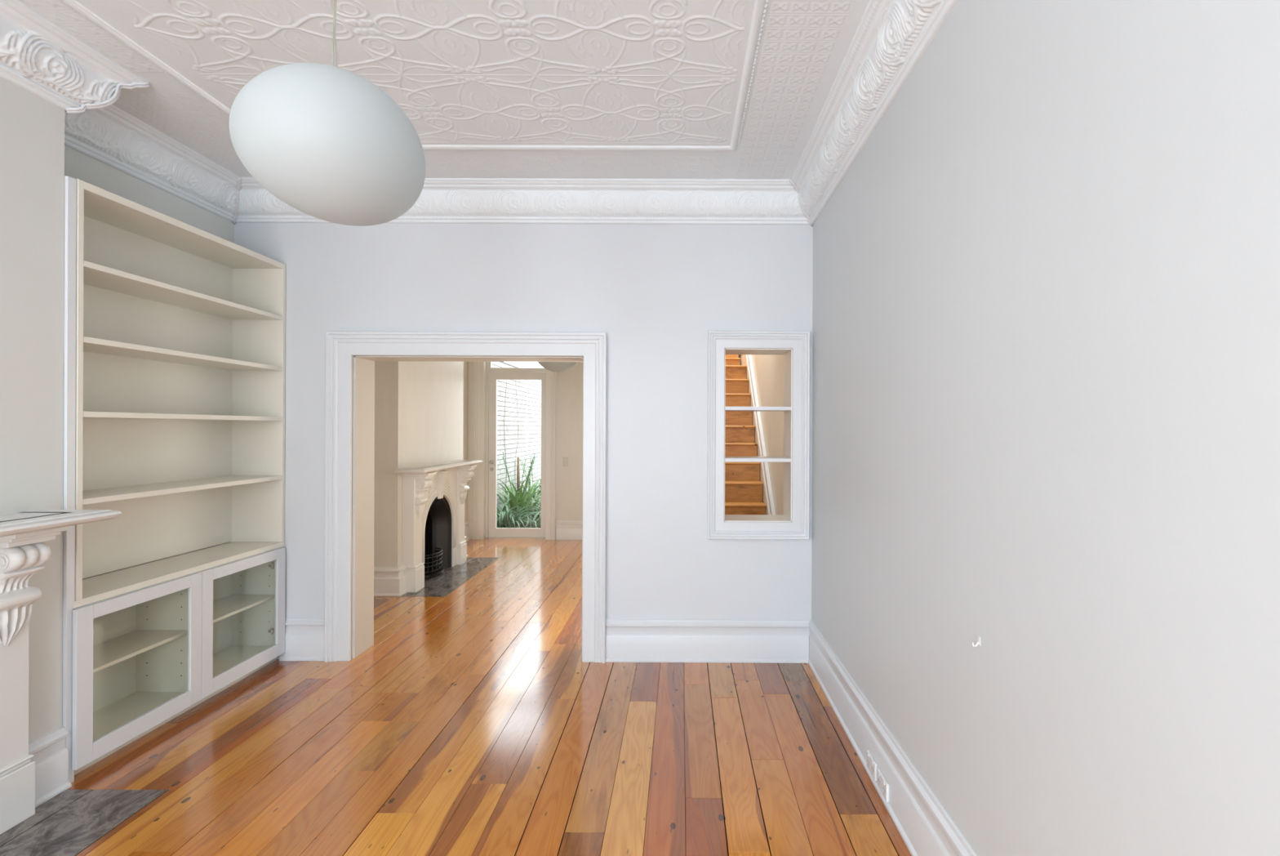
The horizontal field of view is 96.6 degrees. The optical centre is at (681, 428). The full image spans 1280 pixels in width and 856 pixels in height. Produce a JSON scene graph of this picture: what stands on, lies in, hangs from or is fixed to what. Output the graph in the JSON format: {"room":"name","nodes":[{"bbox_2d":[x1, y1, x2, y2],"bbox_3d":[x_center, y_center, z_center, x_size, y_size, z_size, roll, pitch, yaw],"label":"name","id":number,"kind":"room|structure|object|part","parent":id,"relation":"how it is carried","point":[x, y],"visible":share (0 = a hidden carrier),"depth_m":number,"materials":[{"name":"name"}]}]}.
{"room":"living room","nodes":[
{"label":"living room","id":0,"kind":"room"},
{"bbox_2d":[0,76,64,742],"bbox_3d":[-2.840,-0.028,1.681,0.300,3.170,1.590,0,0,0],"label":"wall","id":1,"kind":"structure","parent":0,"point":[32,127],"depth_m":2.37,"materials":[{"name":"paint"}]},
{"bbox_2d":[28,725,71,806],"bbox_3d":[-2.675,1.427,2.378,0.042,0.260,0.196,0,0,0],"label":"baseboard","id":2,"kind":"structure","parent":1,"relation":"attached to","point":[51,755],"depth_m":2.41,"materials":[{"name":"paint"}]},
{"bbox_2d":[0,0,145,110],"bbox_3d":[-2.591,-1.498,1.681,0.185,0.228,1.960,0,0,0],"label":"crown molding","id":3,"kind":"structure","parent":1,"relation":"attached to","point":[37,55],"depth_m":2.33,"materials":[{"name":"paint"}]},
{"bbox_2d":[66,81,150,113],"bbox_3d":[-2.587,-1.495,2.573,0.038,0.245,0.271,0,0,45],"label":"trim","id":4,"kind":"structure","parent":1,"relation":"attached to","point":[113,99],"depth_m":2.57,"materials":[{"name":"paint"}]},
{"bbox_2d":[64,145,467,578],"bbox_3d":[-3.138,-0.029,2.655,0.276,3.170,11.110,0,0,0],"label":"wall","id":5,"kind":"structure","parent":0,"point":[77,165],"depth_m":3.25,"materials":[{"name":"paint"}]},
{"bbox_2d":[64,104,239,221],"bbox_3d":[-2.928,-1.500,3.158,0.185,0.228,1.364,0,0,0],"label":"crown molding","id":6,"kind":"structure","parent":5,"relation":"attached to","point":[110,135],"depth_m":3.14,"materials":[{"name":"paint"}]},
{"bbox_2d":[231,176,243,224],"bbox_3d":[-2.923,-1.496,3.743,0.038,0.245,0.271,0,0,-45],"label":"trim","id":7,"kind":"structure","parent":5,"relation":"attached to","point":[235,214],"depth_m":3.73,"materials":[{"name":"paint"}]},
{"bbox_2d":[464,520,470,555],"bbox_3d":[-2.811,1.427,7.335,0.390,0.260,1.350,0,0,0],"label":"baseboard","id":8,"kind":"structure","parent":5,"relation":"attached to","point":[466,522],"depth_m":7.90,"materials":[{"name":"beige paint"}]},
{"bbox_2d":[373,360,463,566],"bbox_3d":[-2.805,-0.028,6.125,0.300,3.170,1.590,0,0,0],"label":"wall","id":9,"kind":"structure","parent":0,"point":[419,406],"depth_m":5.48,"materials":[{"name":"beige paint"}]},
{"bbox_2d":[373,564,407,595],"bbox_3d":[-2.805,1.427,4.760,0.401,0.260,1.320,0,0,0],"label":"baseboard","id":10,"kind":"structure","parent":9,"relation":"attached to","point":[388,580],"depth_m":5.29,"materials":[{"name":"beige paint"}]},
{"bbox_2d":[18,0,869,178],"bbox_3d":[-1.065,-1.658,0.545,4.308,0.137,6.790,0,0,0],"label":"ceiling","id":11,"kind":"structure","parent":0,"point":[599,89],"depth_m":2.54,"materials":[{"name":"paint"}]},
{"bbox_3d":[-1.884,-1.606,2.281,0.610,0.004,0.610,0,0,0],"label":"panel","id":12,"kind":"part","parent":11,"relation":"part of","materials":[{"name":"paint"}]},
{"bbox_3d":[-1.884,-1.606,2.891,0.610,0.004,0.610,0,0,0],"label":"panel","id":13,"kind":"part","parent":11,"relation":"part of","materials":[{"name":"paint"}]},
{"bbox_2d":[229,0,425,226],"bbox_3d":[-0.919,-1.077,1.500,0.440,1.057,0.443,0,0,0],"label":"pendant lamp","id":14,"kind":"object","parent":11,"relation":"hanging from","point":[325,140],"visible":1,"depth_m":1.35,"materials":[{"name":"white glass"}]},
{"bbox_3d":[-0.914,-1.261,1.500,0.010,0.689,0.003,0,0,0],"label":"cord","id":15,"kind":"part","parent":14,"relation":"part of","materials":[{"name":"white plastic"}]},
{"bbox_3d":[-1.274,-1.604,2.281,0.610,0.004,0.610,0,0,0],"label":"panel","id":16,"kind":"part","parent":11,"relation":"part of","materials":[{"name":"paint"}]},
{"bbox_3d":[-1.274,-1.604,2.891,0.610,0.004,0.610,0,0,0],"label":"panel","id":17,"kind":"part","parent":11,"relation":"part of","materials":[{"name":"paint"}]},
{"bbox_3d":[-0.664,-1.601,2.281,0.610,0.004,0.610,0,0,0],"label":"panel","id":18,"kind":"part","parent":11,"relation":"part of","materials":[{"name":"paint"}]},
{"bbox_3d":[-0.664,-1.601,2.891,0.610,0.004,0.610,0,0,0],"label":"panel","id":19,"kind":"part","parent":11,"relation":"part of","materials":[{"name":"paint"}]},
{"bbox_3d":[-0.054,-1.599,2.281,0.610,0.004,0.610,0,0,0],"label":"panel","id":20,"kind":"part","parent":11,"relation":"part of","materials":[{"name":"paint"}]},
{"bbox_3d":[-0.054,-1.599,2.891,0.610,0.004,0.610,0,0,0],"label":"panel","id":21,"kind":"part","parent":11,"relation":"part of","materials":[{"name":"paint"}]},
{"bbox_2d":[66,537,911,855],"bbox_3d":[-1.069,1.624,3.875,4.326,0.120,13.450,0,0,0],"label":"floor","id":22,"kind":"structure","parent":0,"point":[474,721],"depth_m":2.73,"materials":[{"name":"brown wood"}]},
{"bbox_2d":[0,788,168,855],"bbox_3d":[-2.596,1.567,1.688,0.761,0.022,1.537,0,0,0],"label":"hearth","id":23,"kind":"object","parent":22,"relation":"on","point":[69,821],"visible":0.9,"depth_m":2.25,"materials":[{"name":"stone"}]},
{"bbox_2d":[0,509,122,834],"bbox_3d":[-2.687,0.950,1.660,0.593,1.215,1.540,0,0,0],"label":"fireplace","id":24,"kind":"object","parent":23,"relation":"on","point":[23,549],"visible":1,"depth_m":2.22,"materials":[{"name":"paint"}]},
{"bbox_2d":[0,509,122,536],"bbox_3d":[-2.540,0.366,1.660,0.303,0.046,1.540,0,0,0],"label":"mantel shelf","id":25,"kind":"object","parent":24,"relation":"attached to","point":[33,522],"depth_m":2.21,"materials":[{"name":"paint"}]},
{"bbox_2d":[62,176,285,782],"bbox_3d":[-2.839,0.227,3.157,0.368,2.660,1.358,0,0,0],"label":"bookcase","id":26,"kind":"object","parent":22,"relation":"on","point":[175,330],"visible":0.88,"depth_m":3.15,"materials":[{"name":"paint"}]},
{"bbox_3d":[-2.846,-0.171,2.529,0.350,1.864,0.025,0,0,0],"label":"panel","id":27,"kind":"part","parent":26,"relation":"part of","materials":[{"name":"paint"}]},
{"bbox_3d":[-2.669,1.150,2.827,0.020,0.705,0.654,0,0,0],"label":"door","id":28,"kind":"part","parent":26,"relation":"part of","materials":[{"name":"paint"}]},
{"bbox_3d":[-2.869,1.123,2.838,0.295,0.018,0.617,0,0,0],"label":"cupboard shelf","id":29,"kind":"part","parent":26,"relation":"part of","materials":[{"name":"paint"}]},
{"bbox_3d":[-3.015,-0.157,3.176,0.012,1.825,1.270,0,0,0],"label":"panel","id":30,"kind":"part","parent":26,"relation":"part of","materials":[{"name":"paint"}]},
{"bbox_2d":[72,541,284,608],"bbox_3d":[-2.850,0.777,3.170,0.350,0.032,1.332,0,0,0],"label":"countertop","id":31,"kind":"structure","parent":26,"relation":"on","point":[96,588],"depth_m":3.08,"materials":[{"name":"paint"}]},
{"bbox_3d":[-2.843,0.329,3.176,0.336,0.026,1.270,0,0,0],"label":"shelf","id":32,"kind":"part","parent":26,"relation":"part of","materials":[{"name":"paint"}]},
{"bbox_3d":[-2.842,-0.063,3.176,0.336,0.026,1.270,0,0,0],"label":"shelf","id":33,"kind":"part","parent":26,"relation":"part of","materials":[{"name":"paint"}]},
{"bbox_3d":[-2.840,-0.398,3.176,0.336,0.026,1.270,0,0,0],"label":"shelf","id":34,"kind":"part","parent":26,"relation":"part of","materials":[{"name":"paint"}]},
{"bbox_3d":[-2.839,-0.737,3.176,0.336,0.026,1.270,0,0,0],"label":"shelf","id":35,"kind":"part","parent":26,"relation":"part of","materials":[{"name":"paint"}]},
{"bbox_3d":[-2.843,-1.086,3.176,0.350,0.035,1.270,0,0,0],"label":"panel","id":36,"kind":"part","parent":26,"relation":"part of","materials":[{"name":"paint"}]},
{"bbox_3d":[-2.669,1.150,3.488,0.020,0.705,0.660,0,0,0],"label":"door","id":37,"kind":"part","parent":26,"relation":"part of","materials":[{"name":"paint"}]},
{"bbox_3d":[-2.869,1.123,3.491,0.295,0.018,0.653,0,0,0],"label":"cupboard shelf","id":38,"kind":"part","parent":26,"relation":"part of","materials":[{"name":"paint"}]},
{"bbox_3d":[-2.846,-0.171,3.824,0.350,1.864,0.025,0,0,0],"label":"panel","id":39,"kind":"part","parent":26,"relation":"part of","materials":[{"name":"paint"}]},
{"bbox_2d":[400,556,498,596],"bbox_3d":[-2.568,1.567,6.070,0.746,0.022,1.600,0,0,0],"label":"hearth","id":40,"kind":"object","parent":22,"relation":"on","point":[441,584],"visible":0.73,"depth_m":5.92,"materials":[{"name":"stone"}]},
{"bbox_2d":[394,459,482,591],"bbox_3d":[-2.664,0.967,6.040,0.570,1.180,1.550,0,0,0],"label":"fireplace","id":41,"kind":"object","parent":40,"relation":"on","point":[434,495],"visible":1,"depth_m":5.99,"materials":[{"name":"beige paint"}]},
{"bbox_2d":[394,459,482,473],"bbox_3d":[-2.517,0.401,6.040,0.280,0.046,1.550,0,0,0],"label":"mantel shelf","id":42,"kind":"object","parent":41,"relation":"attached to","point":[433,468],"depth_m":5.74,"materials":[{"name":"beige paint"}]},
{"bbox_3d":[-2.567,0.988,6.040,0.020,0.720,0.880,0,0,0],"label":"arch moulding","id":43,"kind":"part","parent":41,"relation":"part of","materials":[{"name":"beige paint"}]},
{"bbox_3d":[-2.594,0.453,6.040,0.125,0.060,1.260,0,0,0],"label":"frieze moulding","id":44,"kind":"part","parent":41,"relation":"part of","materials":[{"name":"beige paint"}]},
{"bbox_2d":[724,354,775,514],"bbox_3d":[0.450,0.173,7.790,0.895,3.214,5.580,0,0,0],"label":"staircase","id":45,"kind":"structure","parent":22,"relation":"on","point":[748,485],"depth_m":6.43,"materials":[{"name":"brown wood"}]},
{"bbox_3d":[0.890,-0.838,9.150,0.023,0.420,2.860,0,0,0],"label":"landing skirting","id":46,"kind":"part","parent":45,"relation":"part of","materials":[{"name":"beige paint"}]},
{"bbox_3d":[0.880,0.148,6.360,0.034,2.468,2.720,0,0,0],"label":"raked skirting","id":47,"kind":"part","parent":45,"relation":"part of","materials":[{"name":"paint"}]},
{"bbox_3d":[0.885,0.063,6.360,0.026,2.638,2.720,0,0,0],"label":"raked skirting","id":48,"kind":"part","parent":45,"relation":"part of","materials":[{"name":"paint"}]},
{"bbox_3d":[0.880,-0.038,6.360,0.036,2.470,2.720,0,0,0],"label":"raked skirting","id":49,"kind":"part","parent":45,"relation":"part of","materials":[{"name":"paint"}]},
{"bbox_2d":[234,222,813,658],"bbox_3d":[-1.058,-1.236,3.970,4.426,5.600,0.260,0,0,0],"label":"wall","id":50,"kind":"structure","parent":0,"point":[656,291],"depth_m":3.84,"materials":[{"name":"paint"}]},
{"bbox_2d":[279,617,324,660],"bbox_3d":[-2.545,1.418,3.826,0.301,0.280,0.028,0,0,0],"label":"baseboard","id":51,"kind":"structure","parent":50,"relation":"attached to","point":[304,636],"depth_m":3.82,"materials":[{"name":"paint"}]},
{"bbox_2d":[324,331,607,662],"bbox_3d":[-1.443,0.459,3.820,1.874,2.206,0.051,0,0,0],"label":"trim","id":52,"kind":"structure","parent":50,"relation":"attached to","point":[340,346],"depth_m":3.81,"materials":[{"name":"paint"}]},
{"bbox_2d":[353,355,583,657],"bbox_3d":[-1.443,0.537,3.980,1.562,2.050,0.240,0,0,0],"label":"trim","id":53,"kind":"structure","parent":50,"relation":"attached to","point":[364,366],"depth_m":3.96,"materials":[{"name":"paint"}]},
{"bbox_2d":[235,177,809,225],"bbox_3d":[-1.066,-1.492,3.748,3.908,0.228,0.185,0,0,0],"label":"crown molding","id":54,"kind":"structure","parent":50,"relation":"attached to","point":[580,201],"depth_m":3.74,"materials":[{"name":"paint"}]},
{"bbox_2d":[605,618,808,662],"bbox_3d":[0.169,1.429,3.826,1.374,0.280,0.028,0,0,0],"label":"baseboard","id":55,"kind":"structure","parent":50,"relation":"attached to","point":[627,640],"depth_m":3.82,"materials":[{"name":"paint"}]},
{"bbox_2d":[706,330,809,538],"bbox_3d":[0.516,0.046,3.820,0.680,1.388,0.051,0,0,0],"label":"trim","id":56,"kind":"structure","parent":50,"relation":"attached to","point":[717,340],"depth_m":3.81,"materials":[{"name":"paint"}]},
{"bbox_2d":[724,348,792,521],"bbox_3d":[0.516,0.046,3.964,0.456,1.164,0.272,0,0,0],"label":"window frame","id":57,"kind":"structure","parent":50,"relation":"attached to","point":[786,459],"depth_m":3.89,"materials":[{"name":"white paint"}]},
{"bbox_3d":[0.515,0.214,3.954,0.444,0.025,0.252,0,0,0],"label":"shelf","id":58,"kind":"part","parent":57,"relation":"part of","materials":[{"name":"paint"}]},
{"bbox_3d":[0.516,-0.134,3.954,0.444,0.025,0.252,0,0,0],"label":"shelf","id":59,"kind":"part","parent":57,"relation":"part of","materials":[{"name":"paint"}]},
{"bbox_2d":[789,178,813,226],"bbox_3d":[0.791,-1.481,3.743,0.038,0.245,0.271,0,0,45],"label":"trim","id":60,"kind":"structure","parent":50,"relation":"attached to","point":[796,188],"depth_m":3.73,"materials":[{"name":"paint"}]},
{"bbox_2d":[484,361,582,537],"bbox_3d":[-1.675,-0.024,8.110,2.650,3.170,0.200,0,0,0],"label":"wall","id":61,"kind":"structure","parent":0,"point":[569,384],"depth_m":8.01,"materials":[{"name":"beige paint"}]},
{"bbox_2d":[467,361,473,538],"bbox_3d":[-2.952,-0.004,7.995,0.094,3.120,0.030,0,0,0],"label":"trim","id":62,"kind":"structure","parent":61,"relation":"attached to","point":[470,364],"depth_m":7.98,"materials":[{"name":"beige paint"}]},
{"bbox_2d":[472,361,555,539],"bbox_3d":[-2.340,-0.021,7.989,1.149,3.160,0.051,0,0,0],"label":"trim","id":63,"kind":"structure","parent":61,"relation":"attached to","point":[478,366],"depth_m":7.98,"materials":[{"name":"beige paint"}]},
{"bbox_2d":[485,361,546,537],"bbox_3d":[-2.340,0.049,8.145,0.870,3.020,0.130,0,0,0],"label":"trim","id":64,"kind":"structure","parent":61,"relation":"attached to","point":[488,370],"depth_m":8.09,"materials":[{"name":"beige paint"}]},
{"bbox_2d":[487,536,545,537],"bbox_3d":[-2.346,1.566,8.165,0.870,0.026,0.170,0,0,0],"label":"trim","id":65,"kind":"structure","parent":61,"relation":"attached to","point":[488,536],"depth_m":8.08,"materials":[{"name":"beige paint"}]},
{"bbox_2d":[488,372,546,537],"bbox_3d":[-2.337,0.376,8.102,0.818,2.350,0.095,0,0,0],"label":"door","id":66,"kind":"structure","parent":61,"relation":"in","point":[493,531],"depth_m":8.11,"materials":[{"name":"beige paint"}]},
{"bbox_3d":[-2.328,1.488,8.130,0.641,0.125,0.040,0,0,0],"label":"rail","id":67,"kind":"part","parent":66,"relation":"part of","materials":[{"name":"beige paint"}]},
{"bbox_3d":[-2.319,-0.747,8.130,0.641,0.105,0.040,0,0,0],"label":"rail","id":68,"kind":"part","parent":66,"relation":"part of","materials":[{"name":"beige paint"}]},
{"bbox_2d":[488,361,545,368],"bbox_3d":[-2.333,-1.139,8.130,0.825,0.585,0.040,0,0,0],"label":"window","id":69,"kind":"structure","parent":61,"relation":"in","point":[490,362],"depth_m":8.11,"materials":[{"name":"beige paint"}]},
{"bbox_2d":[563,457,568,466],"bbox_3d":[-1.632,0.471,8.001,0.066,0.126,0.018,0,0,0],"label":"light switch","id":70,"kind":"object","parent":61,"relation":"attached to","point":[565,459],"visible":1,"depth_m":8.00,"materials":[{"name":"plastic"}]},
{"bbox_2d":[555,520,582,539],"bbox_3d":[-1.106,1.433,7.993,1.300,0.260,0.034,0,0,0],"label":"baseboard","id":71,"kind":"structure","parent":61,"relation":"attached to","point":[566,530],"depth_m":7.99,"materials":[{"name":"beige paint"}]},
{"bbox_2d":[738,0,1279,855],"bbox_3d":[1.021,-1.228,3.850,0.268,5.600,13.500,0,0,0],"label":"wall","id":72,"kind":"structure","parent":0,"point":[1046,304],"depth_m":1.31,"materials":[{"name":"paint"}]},
{"bbox_2d":[866,749,877,780],"bbox_3d":[0.851,1.506,2.545,0.015,0.075,0.115,0,0,0],"label":"power socket","id":73,"kind":"object","parent":72,"relation":"attached to","point":[872,765],"visible":0.99,"depth_m":2.52,"materials":[{"name":"white plastic"}]},
{"bbox_2d":[791,0,958,223],"bbox_3d":[0.795,-1.485,0.595,0.185,0.228,6.490,0,0,0],"label":"crown molding","id":74,"kind":"structure","parent":72,"relation":"attached to","point":[891,37],"depth_m":2.45,"materials":[{"name":"paint"}]},
{"bbox_2d":[876,767,888,801],"bbox_3d":[0.851,1.506,2.405,0.015,0.075,0.115,0,0,0],"label":"power socket","id":75,"kind":"object","parent":72,"relation":"attached to","point":[882,784],"visible":1,"depth_m":2.39,"materials":[{"name":"white plastic"}]},
{"bbox_2d":[808,619,977,855],"bbox_3d":[0.862,1.396,0.595,0.028,0.351,6.490,0,0,0],"label":"baseboard","id":76,"kind":"structure","parent":72,"relation":"attached to","point":[924,825],"depth_m":2.34,"materials":[{"name":"paint"}]},
{"bbox_2d":[971,635,980,646],"bbox_3d":[0.868,0.628,1.679,0.022,0.030,0.014,0,0,0],"label":"wall hook","id":77,"kind":"object","parent":72,"relation":"attached to","point":[979,637],"visible":1,"depth_m":1.68,"materials":[{"name":"white plastic"}]},
{"bbox_3d":[-1.768,-1.684,6.155,2.850,0.150,4.110,0,0,0],"label":"ceiling","id":78,"kind":"structure","parent":0,"visible":0},
{"bbox_2d":[537,361,577,372],"bbox_3d":[-1.300,-1.100,6.001,0.464,1.015,0.464,0,0,38],"label":"pendant lamp","id":79,"kind":"object","parent":78,"relation":"hanging from","point":[557,366],"visible":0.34,"depth_m":5.89,"materials":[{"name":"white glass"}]},
{"label":"outside","id":80,"kind":"structure","parent":0,"visible":0},
{"bbox_2d":[496,502,541,527],"bbox_3d":[-1.007,1.749,16.110,14.000,0.130,15.780,0,0,0],"label":"garden","id":81,"kind":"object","parent":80,"point":[522,526],"depth_m":9.73,"materials":[{"name":"soil"}]},
{"bbox_2d":[492,361,541,515],"bbox_3d":[-3.349,0.240,15.110,0.304,2.870,13.780,0,0,0],"label":"wall","id":82,"kind":"structure","parent":81,"relation":"on","point":[530,439],"depth_m":11.07,"materials":[{"name":"paint"}]},
{"bbox_2d":[503,379,506,495],"bbox_3d":[-3.177,0.355,10.275,0.019,2.601,0.160,0,0,0],"label":"climbing vine","id":83,"kind":"object","parent":82,"relation":"attached to","point":[506,380],"visible":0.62,"depth_m":10.24,"materials":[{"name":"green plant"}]},
{"bbox_2d":[498,361,526,446],"bbox_3d":[-3.180,-0.485,10.762,0.009,1.713,1.745,0,0,0],"label":"twigs","id":84,"kind":"object","parent":82,"relation":"attached to","point":[509,362],"visible":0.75,"depth_m":10.79,"materials":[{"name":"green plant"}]},
{"bbox_2d":[516,457,519,493],"bbox_3d":[-3.127,1.105,10.943,0.072,1.102,0.085,0,0,0],"label":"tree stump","id":85,"kind":"object","parent":81,"relation":"on","point":[517,458],"visible":0.6,"depth_m":10.91,"materials":[{"name":"brown wood"}]},
{"bbox_2d":[496,471,541,525],"bbox_3d":[-2.582,1.220,9.732,1.186,0.919,1.619,0,0,0],"label":"leaf plant","id":86,"kind":"object","parent":81,"relation":"on","point":[516,498],"visible":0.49,"depth_m":9.70,"materials":[{"name":"green plant"}]},
{"bbox_2d":[496,489,541,527],"bbox_3d":[-2.606,1.365,9.061,1.138,0.628,1.789,0,0,0],"label":"leaf plant","id":87,"kind":"object","parent":81,"relation":"on","point":[506,518],"visible":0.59,"depth_m":8.97,"materials":[{"name":"green plant"}]},
{"bbox_2d":[499,449,538,496],"bbox_3d":[-2.803,1.032,9.952,0.634,1.291,0.605,0,0,27],"label":"leafy shrub","id":88,"kind":"object","parent":81,"relation":"on","point":[532,462],"visible":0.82,"depth_m":9.93,"materials":[{"name":"green plant"}]},
{"bbox_2d":[502,486,541,520],"bbox_3d":[-2.531,1.388,10.305,1.289,0.600,1.428,0,0,0],"label":"leaf plant","id":89,"kind":"object","parent":81,"relation":"on","point":[539,503],"visible":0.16,"depth_m":10.23,"materials":[{"name":"green plant"}]},
{"bbox_2d":[512,510,540,527],"bbox_3d":[-2.475,1.539,9.336,0.942,0.417,0.955,0,0,-35],"label":"leaf plant","id":90,"kind":"object","parent":81,"relation":"on","point":[529,524],"visible":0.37,"depth_m":9.31,"materials":[{"name":"green plant"}]},
{"bbox_2d":[514,478,541,515],"bbox_3d":[-2.652,1.275,10.880,1.047,0.807,1.726,0,0,0],"label":"leaf plant","id":91,"kind":"object","parent":81,"relation":"on","point":[534,495],"visible":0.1,"depth_m":10.82,"materials":[{"name":"green plant"}]},
{"bbox_2d":[517,454,541,499],"bbox_3d":[-2.700,1.081,10.639,0.630,1.194,0.727,0,0,37],"label":"leafy shrub","id":92,"kind":"object","parent":81,"relation":"on","point":[526,455],"visible":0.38,"depth_m":10.59,"materials":[{"name":"green plant"}]},
{"bbox_2d":[518,502,541,521],"bbox_3d":[-2.282,1.446,9.893,1.233,0.468,1.225,0,0,0],"label":"leaf plant","id":93,"kind":"object","parent":81,"relation":"on","point":[536,507],"visible":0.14,"depth_m":9.74,"materials":[{"name":"green plant"}]}
]}

